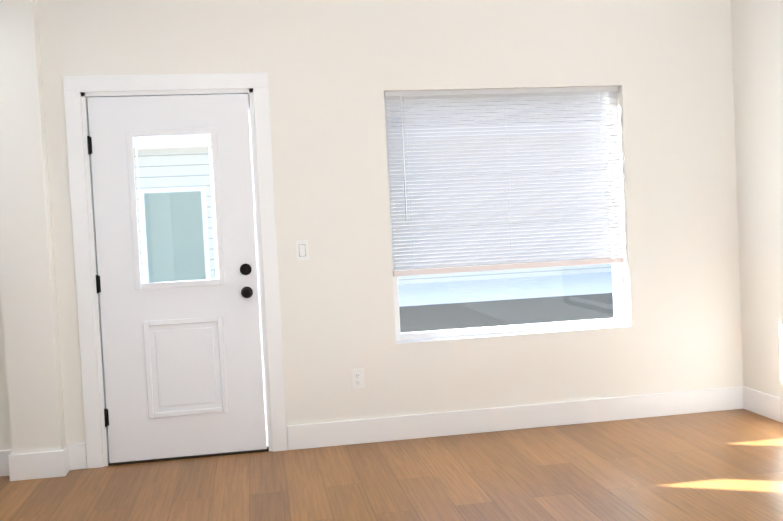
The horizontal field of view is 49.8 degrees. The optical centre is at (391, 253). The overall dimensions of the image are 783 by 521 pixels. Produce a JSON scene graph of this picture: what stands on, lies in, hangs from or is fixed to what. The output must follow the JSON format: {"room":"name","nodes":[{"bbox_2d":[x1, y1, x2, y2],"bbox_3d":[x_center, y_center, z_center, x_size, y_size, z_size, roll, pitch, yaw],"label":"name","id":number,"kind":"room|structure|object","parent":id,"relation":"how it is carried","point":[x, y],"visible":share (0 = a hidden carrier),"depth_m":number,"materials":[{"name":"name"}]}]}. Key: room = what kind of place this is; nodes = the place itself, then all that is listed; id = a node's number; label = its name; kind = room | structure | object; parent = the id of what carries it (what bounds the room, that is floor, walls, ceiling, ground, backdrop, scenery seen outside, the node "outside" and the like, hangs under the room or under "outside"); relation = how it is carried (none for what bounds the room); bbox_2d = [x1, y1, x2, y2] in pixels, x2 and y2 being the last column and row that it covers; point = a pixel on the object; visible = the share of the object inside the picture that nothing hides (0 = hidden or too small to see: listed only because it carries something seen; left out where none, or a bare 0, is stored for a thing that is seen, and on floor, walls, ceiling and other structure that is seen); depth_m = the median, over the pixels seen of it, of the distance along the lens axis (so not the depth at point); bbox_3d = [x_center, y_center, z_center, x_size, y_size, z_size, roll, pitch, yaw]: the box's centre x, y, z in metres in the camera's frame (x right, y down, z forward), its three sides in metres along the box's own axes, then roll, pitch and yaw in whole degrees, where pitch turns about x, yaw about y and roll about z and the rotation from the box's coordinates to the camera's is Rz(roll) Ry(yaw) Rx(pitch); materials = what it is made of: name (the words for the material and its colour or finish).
{"room":"living room","nodes":[
{"label":"living room","id":0,"kind":"room"},
{"bbox_2d":[0,0,742,453],"bbox_3d":[-0.677,-0.649,4.782,6.000,3.550,0.275,-3,2,-9],"label":"wall","id":1,"kind":"structure","parent":0,"point":[334,70],"depth_m":4.87,"materials":[{"name":"white paint"}]},
{"bbox_2d":[0,449,11,476],"bbox_3d":[-2.692,1.169,4.463,1.350,0.140,0.030,-3,2,-9],"label":"baseboard","id":2,"kind":"structure","parent":1,"relation":"attached to","point":[1,451],"depth_m":4.56,"materials":[{"name":"white"}]},
{"bbox_2d":[4,445,71,480],"bbox_3d":[-1.888,1.128,4.499,0.282,0.140,0.041,-3,2,-9],"label":"baseboard","id":3,"kind":"structure","parent":1,"relation":"attached to","point":[65,460],"depth_m":4.48,"materials":[{"name":"white wood"}]},
{"bbox_2d":[63,73,287,468],"bbox_3d":[-1.198,0.081,4.766,1.096,2.143,0.178,-3,2,-9],"label":"door frame","id":4,"kind":"structure","parent":1,"relation":"attached to","point":[79,91],"depth_m":4.65,"materials":[{"name":"white wood"}]},
{"bbox_2d":[87,94,266,462],"bbox_3d":[-1.190,0.134,4.685,0.878,2.016,0.123,-3,2,-9],"label":"door","id":5,"kind":"structure","parent":1,"relation":"in","point":[183,370],"depth_m":4.71,"materials":[{"name":"white wood"}]},
{"bbox_2d":[108,447,268,465],"bbox_3d":[-1.147,1.145,4.815,0.882,0.012,0.160,-3,2,-9],"label":"door threshold sill","id":6,"kind":"structure","parent":1,"relation":"attached to","point":[186,457],"depth_m":4.74,"materials":[{"name":"brown metal"}]},
{"bbox_2d":[295,240,308,260],"bbox_3d":[-0.508,-0.017,4.800,0.072,0.116,0.010,-3,2,-9],"label":"rocker light switch","id":7,"kind":"object","parent":1,"relation":"attached to","point":[302,251],"visible":1,"depth_m":4.80,"materials":[{"name":"white plastic"}]},
{"bbox_2d":[351,369,363,388],"bbox_3d":[-0.196,0.726,4.874,0.072,0.116,0.009,-3,2,-9],"label":"electrical outlet","id":8,"kind":"object","parent":1,"relation":"attached to","point":[357,377],"visible":1,"depth_m":4.87,"materials":[{"name":"white plastic"}]},
{"bbox_2d":[384,95,630,343],"bbox_3d":[0.698,-0.246,5.074,1.460,1.470,0.152,-3,2,-9],"label":"window","id":9,"kind":"structure","parent":1,"relation":"in","point":[617,320],"depth_m":5.12,"materials":[{"name":"white plastic"}]},
{"bbox_2d":[384,86,623,275],"bbox_3d":[0.693,-0.441,5.037,1.436,1.075,0.047,-3,2,-9],"label":"window blinds","id":10,"kind":"object","parent":9,"relation":"attached to","point":[449,97],"visible":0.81,"depth_m":5.04,"materials":[{"name":"white plastic"}]},
{"bbox_2d":[287,386,739,449],"bbox_3d":[0.808,0.977,5.043,2.845,0.140,0.019,-3,2,-9],"label":"baseboard","id":11,"kind":"structure","parent":1,"relation":"attached to","point":[370,430],"depth_m":5.02,"materials":[{"name":"white wood"}]},
{"bbox_2d":[0,409,782,520],"bbox_3d":[0.027,1.291,1.145,6.000,0.120,7.790,-3,2,-9],"label":"floor","id":12,"kind":"structure","parent":0,"point":[725,465],"depth_m":4.14,"materials":[{"name":"brown wood"}]},
{"bbox_2d":[731,0,782,398],"bbox_3d":[2.778,-0.693,1.462,0.260,3.550,7.630,-3,2,-9],"label":"wall","id":13,"kind":"structure","parent":0,"point":[757,40],"depth_m":5.00,"materials":[{"name":"white paint"}]},
{"bbox_2d":[740,386,782,422],"bbox_3d":[2.259,0.913,4.850,0.040,0.140,0.810,-3,2,-9],"label":"baseboard","id":14,"kind":"structure","parent":13,"relation":"attached to","point":[764,404],"depth_m":5.07,"materials":[{"name":"white wood"}]},
{"label":"outside","id":15,"kind":"structure","parent":0,"visible":0},
{"bbox_2d":[398,272,613,332],"bbox_3d":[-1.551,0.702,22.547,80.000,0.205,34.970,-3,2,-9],"label":"window pane","id":16,"kind":"structure","parent":15,"point":[508,299],"depth_m":13.54,"materials":[{"name":"glass"}]},
{"bbox_2d":[133,99,611,284],"bbox_3d":[-1.432,-1.896,20.954,51.000,5.100,7.100,-3,2,-9],"label":"neighbor house","id":17,"kind":"structure","parent":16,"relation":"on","point":[153,228],"depth_m":17.50,"materials":[{"name":"white"}]}
]}

